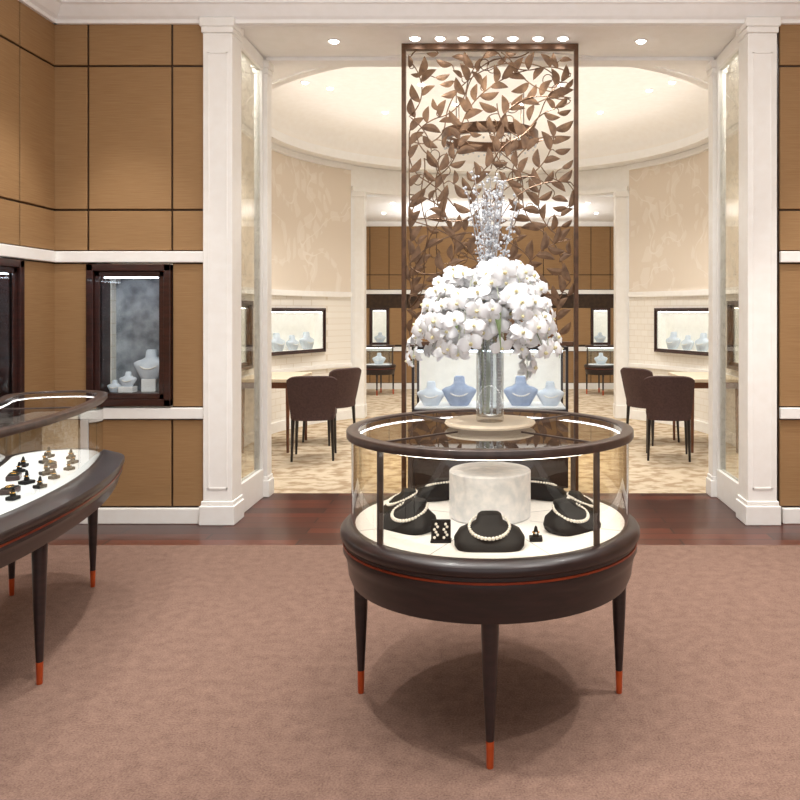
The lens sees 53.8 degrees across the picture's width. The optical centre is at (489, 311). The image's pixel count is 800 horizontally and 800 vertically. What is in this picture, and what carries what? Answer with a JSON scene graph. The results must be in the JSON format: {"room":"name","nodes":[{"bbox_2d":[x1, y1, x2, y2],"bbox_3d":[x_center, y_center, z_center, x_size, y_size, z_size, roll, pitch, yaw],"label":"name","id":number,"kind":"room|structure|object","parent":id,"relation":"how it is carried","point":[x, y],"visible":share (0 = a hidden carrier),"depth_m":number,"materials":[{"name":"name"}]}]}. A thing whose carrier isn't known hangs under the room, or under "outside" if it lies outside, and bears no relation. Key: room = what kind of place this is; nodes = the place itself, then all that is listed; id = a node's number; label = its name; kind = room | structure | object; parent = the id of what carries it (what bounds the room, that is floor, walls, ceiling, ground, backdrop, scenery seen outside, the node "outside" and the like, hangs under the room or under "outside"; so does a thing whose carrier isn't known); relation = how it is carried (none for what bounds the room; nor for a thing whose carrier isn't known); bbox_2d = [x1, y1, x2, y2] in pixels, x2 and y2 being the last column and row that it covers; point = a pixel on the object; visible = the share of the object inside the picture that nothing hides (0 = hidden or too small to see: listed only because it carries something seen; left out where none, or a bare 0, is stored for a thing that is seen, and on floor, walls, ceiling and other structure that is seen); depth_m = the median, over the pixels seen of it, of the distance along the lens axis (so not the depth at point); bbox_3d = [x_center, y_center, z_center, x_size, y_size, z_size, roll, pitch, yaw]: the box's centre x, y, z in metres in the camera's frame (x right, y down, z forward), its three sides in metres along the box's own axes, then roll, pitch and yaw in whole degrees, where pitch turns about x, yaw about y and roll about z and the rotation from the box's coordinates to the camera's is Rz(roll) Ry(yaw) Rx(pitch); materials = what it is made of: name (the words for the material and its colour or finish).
{"room":"shop","nodes":[
{"label":"shop","id":0,"kind":"room"},
{"bbox_2d":[0,0,54,455],"bbox_3d":[-3.030,-0.335,1.885,0.120,3.550,6.970,0,0,0],"label":"wall","id":1,"kind":"structure","parent":0,"point":[27,39],"depth_m":5.04,"materials":[{"name":"brown wood"}]},
{"bbox_2d":[0,258,24,396],"bbox_3d":[-3.065,0.158,4.590,0.250,0.965,0.680,0,0,0],"label":"display niche","id":2,"kind":"object","parent":1,"relation":"attached to","point":[12,272],"visible":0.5,"depth_m":4.84,"materials":[{"name":"brown wood"}]},
{"bbox_2d":[0,244,55,261],"bbox_3d":[-2.964,-0.375,1.849,0.032,0.076,6.898,0,0,0],"label":"trim","id":3,"kind":"structure","parent":1,"relation":"attached to","point":[11,251],"depth_m":4.97,"materials":[{"name":"beige paint"}]},
{"bbox_2d":[18,0,61,24],"bbox_3d":[-2.895,-2.035,1.860,0.150,0.150,6.920,0,0,0],"label":"trim","id":4,"kind":"structure","parent":1,"relation":"attached to","point":[48,9],"depth_m":5.14,"materials":[{"name":"white paint"}]},
{"bbox_2d":[54,25,202,507],"bbox_3d":[-2.485,-0.335,5.380,1.110,3.550,0.120,0,0,0],"label":"wall","id":5,"kind":"structure","parent":0,"point":[129,98],"depth_m":5.32,"materials":[{"name":"brown wood"}]},
{"bbox_2d":[55,251,202,262],"bbox_3d":[-2.457,-0.375,5.314,1.026,0.076,0.032,0,0,0],"label":"trim","id":6,"kind":"structure","parent":5,"relation":"attached to","point":[61,256],"depth_m":5.30,"materials":[{"name":"beige paint"}]},
{"bbox_2d":[86,264,172,405],"bbox_3d":[-2.455,0.158,5.415,0.573,0.965,0.250,0,0,0],"label":"display niche","id":7,"kind":"object","parent":5,"relation":"attached to","point":[144,293],"visible":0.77,"depth_m":5.32,"materials":[{"name":"brown wood"}]},
{"bbox_2d":[107,380,121,391],"bbox_3d":[-2.600,0.512,5.404,0.100,0.084,0.046,0,0,0],"label":"bust","id":8,"kind":"object","parent":7,"relation":"in","point":[114,383],"visible":0.94,"depth_m":5.39,"materials":[{"name":"fabric"}]},
{"bbox_2d":[118,386,136,392],"bbox_3d":[-2.506,0.534,5.395,0.100,0.040,0.080,0,0,0],"label":"display riser","id":9,"kind":"object","parent":7,"relation":"in","point":[121,389],"visible":0.94,"depth_m":5.36,"materials":[{"name":"white leather"}]},
{"bbox_2d":[119,371,136,386],"bbox_3d":[-2.506,0.464,5.399,0.120,0.101,0.056,0,0,0],"label":"bust","id":10,"kind":"object","parent":9,"relation":"on","point":[128,376],"visible":1,"depth_m":5.38,"materials":[{"name":"fabric"}]},
{"bbox_2d":[141,379,158,391],"bbox_3d":[-2.370,0.509,5.450,0.100,0.090,0.080,0,0,0],"label":"display riser","id":11,"kind":"object","parent":7,"relation":"in","point":[147,385],"visible":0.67,"depth_m":5.41,"materials":[{"name":"white leather"}]},
{"bbox_2d":[134,349,158,378],"bbox_3d":[-2.370,0.363,5.458,0.240,0.202,0.112,0,0,0],"label":"bust","id":12,"kind":"object","parent":11,"relation":"on","point":[151,359],"visible":0.79,"depth_m":5.41,"materials":[{"name":"grey leather"}]},
{"bbox_2d":[68,408,202,418],"bbox_3d":[-2.457,0.690,5.314,1.026,0.076,0.032,0,0,0],"label":"trim","id":13,"kind":"structure","parent":5,"relation":"attached to","point":[108,413],"depth_m":5.30,"materials":[{"name":"beige paint"}]},
{"bbox_2d":[79,508,198,523],"bbox_3d":[-2.465,1.387,5.312,1.010,0.105,0.035,0,0,0],"label":"baseboard","id":14,"kind":"structure","parent":5,"relation":"attached to","point":[105,515],"depth_m":5.29,"materials":[{"name":"beige paint"}]},
{"bbox_2d":[53,0,799,24],"bbox_3d":[0.000,-2.035,5.245,5.940,0.150,0.150,0,0,0],"label":"trim","id":15,"kind":"structure","parent":5,"relation":"attached to","point":[71,12],"depth_m":5.25,"materials":[{"name":"white paint"}]},
{"bbox_2d":[110,132,350,433],"bbox_3d":[-2.565,-0.275,8.079,0.610,3.430,5.235,0,0,9],"label":"wall","id":16,"kind":"structure","parent":0,"point":[311,202],"depth_m":9.88,"materials":[{"name":"paper"}]},
{"bbox_2d":[110,278,351,296],"bbox_3d":[-2.551,-0.235,8.077,0.636,0.070,5.235,0,0,8],"label":"trim","id":17,"kind":"structure","parent":16,"relation":"attached to","point":[247,290],"depth_m":9.74,"materials":[{"name":"beige paint"}]},
{"bbox_2d":[241,301,253,370],"bbox_3d":[-2.710,0.250,8.150,0.220,0.740,0.860,0,0,0],"label":"display niche","id":18,"kind":"object","parent":16,"relation":"attached to","point":[247,307],"visible":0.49,"depth_m":8.50,"materials":[{"name":"brown wood"}]},
{"bbox_2d":[241,363,351,377],"bbox_3d":[-2.506,0.715,8.048,0.537,0.050,5.162,0,0,8],"label":"trim","id":19,"kind":"structure","parent":16,"relation":"attached to","point":[303,368],"depth_m":9.98,"materials":[{"name":"beige paint"}]},
{"bbox_2d":[241,122,352,169],"bbox_3d":[-2.496,-1.955,8.046,0.554,0.070,5.162,0,0,8],"label":"trim","id":20,"kind":"structure","parent":16,"relation":"attached to","point":[246,130],"depth_m":9.77,"materials":[{"name":"white paint"}]},
{"bbox_2d":[244,410,351,446],"bbox_3d":[-2.508,1.380,8.048,0.533,0.120,5.162,0,0,8],"label":"baseboard","id":21,"kind":"structure","parent":16,"relation":"attached to","point":[278,426],"depth_m":9.49,"materials":[{"name":"beige paint"}]},
{"bbox_2d":[272,308,325,355],"bbox_3d":[-2.447,0.235,9.723,0.170,0.570,1.150,0,0,23],"label":"display niche","id":22,"kind":"object","parent":16,"relation":"attached to","point":[286,322],"visible":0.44,"depth_m":9.92,"materials":[{"name":"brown wood"}]},
{"bbox_2d":[272,333,284,350],"bbox_3d":[-2.580,0.365,9.454,0.121,0.218,0.260,0,0,23],"label":"bust","id":23,"kind":"object","parent":22,"relation":"in","point":[276,339],"visible":0.88,"depth_m":9.41,"materials":[{"name":"grey leather"}]},
{"bbox_2d":[286,335,298,349],"bbox_3d":[-2.463,0.382,9.730,0.102,0.185,0.220,0,0,23],"label":"bust","id":24,"kind":"object","parent":22,"relation":"in","point":[292,340],"visible":0.99,"depth_m":9.69,"materials":[{"name":"grey leather"}]},
{"bbox_2d":[299,332,313,348],"bbox_3d":[-2.349,0.365,10.008,0.121,0.218,0.260,0,0,23],"label":"bust","id":25,"kind":"object","parent":22,"relation":"in","point":[306,338],"visible":0.99,"depth_m":9.95,"materials":[{"name":"grey leather"}]},
{"bbox_2d":[244,51,735,171],"bbox_3d":[0.000,-1.995,8.500,5.120,0.030,5.120,0,0,0],"label":"trim","id":26,"kind":"structure","parent":16,"relation":"attached to","point":[731,108],"depth_m":7.66,"materials":[{"name":"white paint"}]},
{"bbox_2d":[351,197,351,367],"bbox_3d":[-2.450,-0.120,11.400,0.900,3.120,0.080,0,0,0],"label":"wall","id":27,"kind":"structure","parent":0,"point":[351,197],"depth_m":11.36,"materials":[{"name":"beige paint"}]},
{"bbox_2d":[351,186,628,200],"bbox_3d":[0.000,-1.670,11.009,3.966,0.060,0.961,0,0,0],"label":"trim","id":28,"kind":"structure","parent":27,"relation":"attached to","point":[370,191],"depth_m":10.95,"materials":[{"name":"beige paint"}]},
{"bbox_2d":[0,545,799,799],"bbox_3d":[0.000,1.490,1.610,6.600,0.100,6.420,0,0,0],"label":"floor","id":29,"kind":"structure","parent":0,"point":[185,672],"depth_m":3.01,"materials":[{"name":"carpet"}]},
{"bbox_2d":[0,390,124,684],"bbox_3d":[-2.112,0.932,2.778,0.930,1.015,3.038,0,0,0],"label":"curved showcase","id":30,"kind":"object","parent":29,"relation":"on","point":[28,523],"visible":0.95,"depth_m":3.34,"materials":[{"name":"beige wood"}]},
{"bbox_2d":[0,484,20,494],"bbox_3d":[-1.970,0.728,3.201,0.054,0.031,0.076,0,0,-7],"label":"tray","id":31,"kind":"object","parent":30,"relation":"on","point":[5,490],"visible":0.92,"depth_m":3.17,"materials":[{"name":"brown wood"}]},
{"bbox_2d":[5,487,20,500],"bbox_3d":[-1.889,0.718,3.089,0.036,0.050,0.044,0,0,4],"label":"stand","id":32,"kind":"object","parent":30,"relation":"on","point":[13,496],"visible":1,"depth_m":3.08,"materials":[{"name":"black fabric"}]},
{"bbox_2d":[5,471,21,480],"bbox_3d":[-2.115,0.728,3.463,0.054,0.031,0.076,0,0,-24],"label":"tray","id":33,"kind":"object","parent":30,"relation":"on","point":[12,476],"visible":1,"depth_m":3.44,"materials":[{"name":"brown wood"}]},
{"bbox_2d":[18,470,35,484],"bbox_3d":[-2.006,0.713,3.378,0.043,0.060,0.053,0,0,19],"label":"stand","id":34,"kind":"object","parent":30,"relation":"on","point":[27,480],"visible":1,"depth_m":3.37,"materials":[{"name":"black fabric"}]},
{"bbox_2d":[39,460,52,475],"bbox_3d":[-2.026,0.711,3.570,0.047,0.065,0.057,0,0,37],"label":"stand","id":35,"kind":"object","parent":30,"relation":"on","point":[47,471],"visible":0.86,"depth_m":3.56,"materials":[{"name":"fabric"}]},
{"bbox_2d":[340,408,639,769],"bbox_3d":[0.000,0.935,2.950,1.113,1.010,1.113,0,0,-27],"label":"round showcase","id":36,"kind":"object","parent":29,"relation":"on","point":[555,577],"visible":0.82,"depth_m":2.56,"materials":[{"name":"black wood"}]},
{"bbox_2d":[384,488,415,513],"bbox_3d":[-0.351,0.731,3.022,0.127,0.084,0.202,0,0,-12],"label":"bust","id":37,"kind":"object","parent":36,"relation":"on","point":[406,492],"visible":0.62,"depth_m":3.00,"materials":[{"name":"black fabric"}]},
{"bbox_2d":[386,490,417,506],"bbox_3d":[-0.342,0.720,3.024,0.124,0.056,0.126,0,0,-12],"label":"pearl necklace","id":38,"kind":"object","parent":37,"relation":"on","point":[388,504],"visible":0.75,"depth_m":2.98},
{"bbox_2d":[384,497,435,534],"bbox_3d":[-0.294,0.727,2.798,0.224,0.093,0.141,0,0,38],"label":"bust","id":39,"kind":"object","parent":36,"relation":"on","point":[414,506],"visible":0.83,"depth_m":2.77,"materials":[{"name":"black fabric"}]},
{"bbox_2d":[390,502,428,522],"bbox_3d":[-0.288,0.714,2.806,0.139,0.061,0.137,0,0,38],"label":"pearl necklace","id":40,"kind":"object","parent":39,"relation":"on","point":[393,518],"visible":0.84,"depth_m":2.76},
{"bbox_2d":[415,477,448,501],"bbox_3d":[-0.206,0.729,3.241,0.213,0.088,0.134,0,0,-25],"label":"bust","id":41,"kind":"object","parent":36,"relation":"on","point":[438,492],"visible":0.53,"depth_m":3.18,"materials":[{"name":"black fabric"}]},
{"bbox_2d":[430,519,451,542],"bbox_3d":[-0.165,0.736,2.629,0.070,0.075,0.042,0,0,0],"label":"stand","id":42,"kind":"object","parent":36,"relation":"on","point":[440,528],"visible":1,"depth_m":2.62,"materials":[{"name":"black fabric"}]},
{"bbox_2d":[454,510,524,552],"bbox_3d":[-0.002,0.724,2.581,0.235,0.098,0.148,0,0,0],"label":"bust","id":43,"kind":"object","parent":36,"relation":"on","point":[489,523],"visible":0.98,"depth_m":2.55,"materials":[{"name":"black fabric"}]},
{"bbox_2d":[468,515,510,540],"bbox_3d":[-0.002,0.711,2.591,0.146,0.063,0.143,0,0,0],"label":"pearl necklace","id":44,"kind":"object","parent":43,"relation":"on","point":[475,535],"visible":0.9,"depth_m":2.54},
{"bbox_2d":[449,462,530,523],"bbox_3d":[0.000,0.685,2.970,0.310,0.175,0.310,0,0,0],"label":"pedestal","id":45,"kind":"object","parent":36,"relation":"on","point":[474,487],"visible":0.94,"depth_m":2.85,"materials":[{"name":"stone"}]},
{"bbox_2d":[445,414,534,430],"bbox_3d":[0.000,0.419,2.950,0.344,0.020,0.344,0,0,0],"label":"round tray","id":46,"kind":"object","parent":36,"relation":"on","point":[466,422],"visible":0.93,"depth_m":2.88,"materials":[{"name":"beige leather"}]},
{"bbox_2d":[476,358,503,422],"bbox_3d":[0.000,0.211,2.950,0.104,0.402,0.104,0,0,0],"label":"glass vase","id":47,"kind":"object","parent":46,"relation":"on","point":[481,415],"visible":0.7,"depth_m":2.94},
{"bbox_2d":[405,171,563,414],"bbox_3d":[-0.013,-0.075,2.931,0.559,0.918,0.563,0,0,-34],"label":"orchid arrangement","id":48,"kind":"object","parent":47,"relation":"in","point":[480,301],"visible":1,"depth_m":2.81,"materials":[{"name":"white plant"}]},
{"bbox_2d":[529,526,542,541],"bbox_3d":[0.155,0.748,2.640,0.044,0.050,0.036,0,0,0],"label":"stand","id":49,"kind":"object","parent":36,"relation":"on","point":[535,537],"visible":1,"depth_m":2.63,"materials":[{"name":"black fabric"}]},
{"bbox_2d":[531,477,566,500],"bbox_3d":[0.216,0.729,3.251,0.213,0.088,0.134,0,0,25],"label":"bust","id":50,"kind":"object","parent":36,"relation":"on","point":[539,491],"visible":0.58,"depth_m":3.19,"materials":[{"name":"black fabric"}]},
{"bbox_2d":[543,498,600,535],"bbox_3d":[0.293,0.727,2.788,0.224,0.093,0.141,0,0,-40],"label":"bust","id":51,"kind":"object","parent":36,"relation":"on","point":[555,524],"visible":0.89,"depth_m":2.75,"materials":[{"name":"black fabric"}]},
{"bbox_2d":[552,503,589,523],"bbox_3d":[0.287,0.714,2.796,0.139,0.061,0.137,0,0,-40],"label":"pearl necklace","id":52,"kind":"object","parent":51,"relation":"on","point":[586,519],"visible":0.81,"depth_m":2.75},
{"bbox_2d":[568,490,592,511],"bbox_3d":[0.361,0.734,3.002,0.120,0.079,0.190,0,0,10],"label":"bust","id":53,"kind":"object","parent":36,"relation":"on","point":[578,495],"visible":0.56,"depth_m":2.98,"materials":[{"name":"black fabric"}]},
{"bbox_2d":[48,493,799,544],"bbox_3d":[0.000,1.490,5.510,6.600,0.100,1.380,0,0,0],"label":"floor","id":54,"kind":"structure","parent":0,"point":[279,518],"depth_m":5.21,"materials":[{"name":"brown wood"}]},
{"bbox_2d":[199,17,243,524],"bbox_3d":[-1.845,-0.275,5.367,0.239,3.430,0.225,0,0,0],"label":"column","id":55,"kind":"structure","parent":54,"relation":"on","point":[222,503],"depth_m":5.28,"materials":[{"name":"beige paint"}]},
{"bbox_2d":[241,36,263,511],"bbox_3d":[-1.790,-0.270,5.782,0.060,3.420,0.585,0,0,0],"label":"frame","id":56,"kind":"structure","parent":54,"relation":"on","point":[251,484],"depth_m":6.05,"materials":[{"name":"beige paint"}]},
{"bbox_2d":[251,60,273,496],"bbox_3d":[-1.788,-0.260,6.128,0.145,3.400,0.145,0,0,0],"label":"column","id":57,"kind":"structure","parent":54,"relation":"on","point":[268,483],"depth_m":6.08,"materials":[{"name":"beige paint"}]},
{"bbox_2d":[401,43,578,490],"bbox_3d":[0.000,-0.275,5.800,1.312,3.430,0.050,0,0,0],"label":"screen","id":58,"kind":"object","parent":54,"relation":"on","point":[416,199],"visible":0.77,"depth_m":5.80,"materials":[{"name":"brown metal"}]},
{"bbox_2d":[412,346,567,489],"bbox_3d":[0.000,0.853,6.145,1.190,1.175,0.450,0,0,0],"label":"display case","id":59,"kind":"object","parent":54,"relation":"on","point":[443,372],"visible":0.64,"depth_m":6.34,"materials":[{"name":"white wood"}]},
{"bbox_2d":[417,381,443,405],"bbox_3d":[-0.460,0.635,6.088,0.220,0.185,0.102,0,0,0],"label":"bust","id":60,"kind":"object","parent":59,"relation":"on","point":[430,390],"visible":1,"depth_m":6.05,"materials":[{"name":"fabric"}]},
{"bbox_2d":[442,376,475,405],"bbox_3d":[-0.240,0.614,6.089,0.270,0.227,0.126,0,0,0],"label":"bust","id":61,"kind":"object","parent":59,"relation":"on","point":[458,387],"visible":0.99,"depth_m":6.04,"materials":[{"name":"blue fabric"}]},
{"bbox_2d":[504,376,537,405],"bbox_3d":[0.240,0.614,6.089,0.270,0.227,0.126,0,0,0],"label":"bust","id":62,"kind":"object","parent":59,"relation":"on","point":[520,387],"visible":0.99,"depth_m":6.04,"materials":[{"name":"blue fabric"}]},
{"bbox_2d":[536,381,563,405],"bbox_3d":[0.470,0.635,6.088,0.220,0.185,0.102,0,0,0],"label":"bust","id":63,"kind":"object","parent":59,"relation":"on","point":[549,390],"visible":0.99,"depth_m":6.05,"materials":[{"name":"fabric"}]},
{"bbox_2d":[706,60,728,496],"bbox_3d":[1.788,-0.260,6.128,0.145,3.400,0.145,0,0,0],"label":"column","id":64,"kind":"structure","parent":54,"relation":"on","point":[711,483],"depth_m":6.08,"materials":[{"name":"beige paint"}]},
{"bbox_2d":[716,36,738,511],"bbox_3d":[1.790,-0.270,5.782,0.060,3.420,0.585,0,0,0],"label":"glass wall","id":65,"kind":"structure","parent":54,"relation":"on","point":[727,484],"depth_m":6.05,"materials":[{"name":"glass"}]},
{"bbox_2d":[266,57,713,66],"bbox_3d":[0.000,-1.975,6.160,3.500,0.030,0.160,0,0,0],"label":"trim","id":66,"kind":"structure","parent":65,"relation":"attached to","point":[276,61],"depth_m":6.10,"materials":[{"name":"white paint"}]},
{"bbox_2d":[238,25,741,28],"bbox_3d":[0.000,-1.978,5.385,3.500,0.025,0.070,0,0,0],"label":"trim","id":67,"kind":"structure","parent":65,"relation":"attached to","point":[240,26],"depth_m":5.37,"materials":[{"name":"white paint"}]},
{"bbox_2d":[736,17,780,524],"bbox_3d":[1.845,-0.275,5.367,0.239,3.430,0.225,0,0,0],"label":"column","id":68,"kind":"structure","parent":54,"relation":"on","point":[757,503],"depth_m":5.28,"materials":[{"name":"beige paint"}]},
{"bbox_2d":[241,389,738,492],"bbox_3d":[0.000,1.490,10.500,6.600,0.100,8.600,0,0,0],"label":"floor","id":69,"kind":"structure","parent":0,"point":[668,469],"depth_m":7.51,"materials":[{"name":"beige carpet"}]},
{"bbox_2d":[241,372,311,452],"bbox_3d":[-2.300,1.060,8.375,0.560,0.760,0.950,0,0,0],"label":"desk","id":70,"kind":"object","parent":69,"relation":"on","point":[279,379],"visible":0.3,"depth_m":7.97,"materials":[{"name":"beige wood"}]},
{"bbox_2d":[286,376,336,461],"bbox_3d":[-1.734,1.025,7.678,0.479,0.831,0.544,0,0,-8],"label":"upholstered chair","id":71,"kind":"object","parent":69,"relation":"on","point":[310,398],"visible":1,"depth_m":7.47,"materials":[{"name":"brown fabric"}]},
{"bbox_2d":[302,367,361,445],"bbox_3d":[-1.746,1.025,8.636,0.544,0.831,0.479,0,0,35],"label":"upholstered chair","id":72,"kind":"object","parent":69,"relation":"on","point":[348,379],"visible":0.66,"depth_m":8.50,"materials":[{"name":"brown fabric"}]},
{"bbox_2d":[351,191,366,417],"bbox_3d":[-1.785,-0.100,10.655,0.180,3.080,0.210,0,0,0],"label":"pilaster","id":73,"kind":"object","parent":69,"relation":"on","point":[359,198],"visible":0.83,"depth_m":10.57,"materials":[{"name":"beige paint"}]},
{"bbox_2d":[366,344,395,395],"bbox_3d":[-1.950,1.010,13.700,0.600,0.860,0.600,0,0,0],"label":"round showcase","id":74,"kind":"object","parent":69,"relation":"on","point":[371,368],"visible":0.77,"depth_m":13.48,"materials":[{"name":"brown wood"}]},
{"bbox_2d":[584,344,613,395],"bbox_3d":[1.950,1.010,13.700,0.600,0.860,0.600,0,0,0],"label":"round showcase","id":75,"kind":"object","parent":69,"relation":"on","point":[591,368],"visible":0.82,"depth_m":13.48,"materials":[{"name":"brown wood"}]},
{"bbox_2d":[613,191,628,417],"bbox_3d":[1.785,-0.100,10.655,0.180,3.080,0.210,0,0,0],"label":"pilaster","id":76,"kind":"object","parent":69,"relation":"on","point":[620,198],"visible":0.86,"depth_m":10.57,"materials":[{"name":"beige paint"}]},
{"bbox_2d":[620,367,679,445],"bbox_3d":[1.766,1.025,8.636,0.544,0.831,0.479,0,0,-35],"label":"upholstered chair","id":77,"kind":"object","parent":69,"relation":"on","point":[632,378],"visible":0.65,"depth_m":8.50,"materials":[{"name":"brown fabric"}]},
{"bbox_2d":[644,376,694,461],"bbox_3d":[1.753,1.025,7.679,0.479,0.831,0.544,0,0,10],"label":"upholstered chair","id":78,"kind":"object","parent":69,"relation":"on","point":[667,398],"visible":1,"depth_m":7.47,"materials":[{"name":"brown fabric"}]},
{"bbox_2d":[668,372,738,452],"bbox_3d":[2.300,1.060,8.375,0.560,0.760,0.950,0,0,0],"label":"desk","id":79,"kind":"object","parent":69,"relation":"on","point":[701,378],"visible":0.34,"depth_m":7.97,"materials":[{"name":"beige wood"}]},
{"bbox_2d":[366,227,613,382],"bbox_3d":[0.000,-0.120,14.660,5.800,3.120,0.120,0,0,0],"label":"wall","id":80,"kind":"structure","parent":0,"point":[383,244],"depth_m":14.60,"materials":[{"name":"brown wood"}]},
{"bbox_2d":[370,308,388,344],"bbox_3d":[-2.070,0.270,14.660,0.360,0.700,0.160,0,0,0],"label":"display niche","id":81,"kind":"object","parent":80,"relation":"attached to","point":[379,317],"visible":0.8,"depth_m":14.73,"materials":[{"name":"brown wood"}]},
{"bbox_2d":[366,222,613,226],"bbox_3d":[0.000,-1.640,14.550,5.800,0.080,0.100,0,0,0],"label":"trim","id":82,"kind":"structure","parent":80,"relation":"attached to","point":[368,224],"depth_m":14.50,"materials":[{"name":"white paint"}]},
{"bbox_2d":[366,383,613,388],"bbox_3d":[0.000,1.385,14.588,5.800,0.110,0.025,0,0,0],"label":"baseboard","id":83,"kind":"structure","parent":80,"relation":"attached to","point":[368,385],"depth_m":14.58,"materials":[{"name":"beige paint"}]},
{"bbox_2d":[366,290,613,293],"bbox_3d":[0.000,-0.375,14.585,5.800,0.076,0.030,0,0,0],"label":"trim","id":84,"kind":"structure","parent":80,"relation":"attached to","point":[367,291],"depth_m":14.57,"materials":[{"name":"beige paint"}]},
{"bbox_2d":[366,347,613,350],"bbox_3d":[0.000,0.690,14.585,5.800,0.076,0.030,0,0,0],"label":"trim","id":85,"kind":"structure","parent":80,"relation":"attached to","point":[395,348],"depth_m":14.57,"materials":[{"name":"beige paint"}]},
{"bbox_2d":[591,308,609,344],"bbox_3d":[2.070,0.270,14.660,0.360,0.700,0.160,0,0,0],"label":"display niche","id":86,"kind":"object","parent":80,"relation":"attached to","point":[600,317],"visible":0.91,"depth_m":14.73,"materials":[{"name":"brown wood"}]},
{"bbox_2d":[351,165,628,194],"bbox_3d":[0.000,-1.835,11.017,3.938,0.310,0.906,0,0,0],"label":"lintel","id":87,"kind":"object","parent":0,"point":[365,177],"visible":0.44,"depth_m":10.97,"materials":[{"name":"beige paint"}]},
{"bbox_2d":[351,195,628,221],"bbox_3d":[0.000,-1.720,13.075,6.000,0.080,3.450,0,0,0],"label":"ceiling","id":88,"kind":"structure","parent":0,"point":[375,205],"depth_m":12.91,"materials":[{"name":"white paint"}]},
{"bbox_2d":[241,29,738,174],"bbox_3d":[0.000,-2.195,8.460,6.000,0.410,6.280,0,0,0],"label":"ceiling","id":89,"kind":"structure","parent":0,"point":[346,120],"depth_m":8.69,"materials":[{"name":"white paint"}]},
{"bbox_2d":[442,121,504,156],"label":"ring chandelier","id":90,"kind":"object","parent":89,"relation":"hanging from","point":[471,128],"depth_m":8.87,"materials":[{"name":"brown metal"}]},
{"bbox_2d":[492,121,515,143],"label":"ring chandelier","id":91,"kind":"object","parent":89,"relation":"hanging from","point":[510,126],"depth_m":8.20,"materials":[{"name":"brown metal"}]},
{"bbox_2d":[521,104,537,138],"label":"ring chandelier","id":92,"kind":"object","parent":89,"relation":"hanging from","point":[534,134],"depth_m":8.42,"materials":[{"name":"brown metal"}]},
{"bbox_2d":[628,197,628,367],"bbox_3d":[2.450,-0.120,11.400,0.900,3.120,0.080,0,0,0],"label":"wall","id":93,"kind":"structure","parent":0,"point":[628,197],"depth_m":11.36,"materials":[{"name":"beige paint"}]},
{"bbox_2d":[629,132,738,433],"bbox_3d":[2.565,-0.275,8.079,0.610,3.430,5.235,0,0,-9],"label":"wall","id":94,"kind":"structure","parent":0,"point":[668,202],"depth_m":9.91,"materials":[{"name":"paint"}]},
{"bbox_2d":[654,308,707,355],"bbox_3d":[2.447,0.235,9.723,0.170,0.570,1.150,0,0,-23],"label":"display niche","id":95,"kind":"object","parent":94,"relation":"attached to","point":[693,322],"visible":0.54,"depth_m":9.92,"materials":[{"name":"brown wood"}]},
{"bbox_2d":[666,332,680,348],"bbox_3d":[2.349,0.365,10.008,0.121,0.218,0.260,0,0,-23],"label":"bust","id":96,"kind":"object","parent":95,"relation":"in","point":[673,338],"visible":0.99,"depth_m":9.95,"materials":[{"name":"grey leather"}]},
{"bbox_2d":[681,335,693,349],"bbox_3d":[2.463,0.382,9.730,0.102,0.185,0.220,0,0,-23],"label":"bust","id":97,"kind":"object","parent":95,"relation":"in","point":[687,340],"visible":0.99,"depth_m":9.69,"materials":[{"name":"fabric"}]},
{"bbox_2d":[695,333,707,350],"bbox_3d":[2.580,0.365,9.454,0.121,0.218,0.260,0,0,-23],"label":"bust","id":98,"kind":"object","parent":95,"relation":"in","point":[703,339],"visible":0.93,"depth_m":9.41,"materials":[{"name":"grey leather"}]},
{"bbox_2d":[629,410,735,446],"bbox_3d":[2.508,1.380,8.048,0.533,0.120,5.162,0,0,-8],"label":"baseboard","id":99,"kind":"structure","parent":94,"relation":"attached to","point":[700,426],"depth_m":9.49,"materials":[{"name":"beige paint"}]},
{"bbox_2d":[627,122,738,169],"bbox_3d":[2.496,-1.955,8.046,0.554,0.070,5.162,0,0,-8],"label":"trim","id":100,"kind":"structure","parent":94,"relation":"attached to","point":[733,130],"depth_m":9.77,"materials":[{"name":"white paint"}]},
{"bbox_2d":[628,286,738,296],"bbox_3d":[2.551,-0.235,8.077,0.636,0.070,5.235,0,0,-8],"label":"trim","id":101,"kind":"structure","parent":94,"relation":"attached to","point":[730,290],"depth_m":9.83,"materials":[{"name":"beige paint"}]},
{"bbox_2d":[628,363,738,377],"bbox_3d":[2.506,0.715,8.048,0.537,0.050,5.162,0,0,-8],"label":"trim","id":102,"kind":"structure","parent":94,"relation":"attached to","point":[676,368],"depth_m":9.98,"materials":[{"name":"beige paint"}]},
{"bbox_2d":[726,301,738,370],"bbox_3d":[2.710,0.250,8.150,0.220,0.740,0.860,0,0,0],"label":"display niche","id":103,"kind":"object","parent":94,"relation":"attached to","point":[732,307],"visible":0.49,"depth_m":8.50,"materials":[{"name":"brown wood"}]},
{"bbox_2d":[777,25,799,522],"bbox_3d":[2.505,-0.335,5.380,1.070,3.550,0.120,0,0,0],"label":"wall","id":104,"kind":"structure","parent":0,"point":[788,36],"depth_m":5.32,"materials":[{"name":"brown wood"}]},
{"bbox_2d":[779,251,799,262],"bbox_3d":[2.473,-0.375,5.314,0.995,0.076,0.032,0,0,0],"label":"trim","id":105,"kind":"structure","parent":104,"relation":"attached to","point":[784,256],"depth_m":5.30,"materials":[{"name":"beige paint"}]},
{"bbox_2d":[779,408,799,418],"bbox_3d":[2.473,0.690,5.314,0.995,0.076,0.032,0,0,0],"label":"trim","id":106,"kind":"structure","parent":104,"relation":"attached to","point":[784,413],"depth_m":5.30,"materials":[{"name":"beige paint"}]},
{"bbox_2d":[782,508,799,523],"bbox_3d":[2.480,1.387,5.312,0.980,0.105,0.035,0,0,0],"label":"baseboard","id":107,"kind":"structure","parent":104,"relation":"attached to","point":[789,515],"depth_m":5.29,"materials":[{"name":"beige paint"}]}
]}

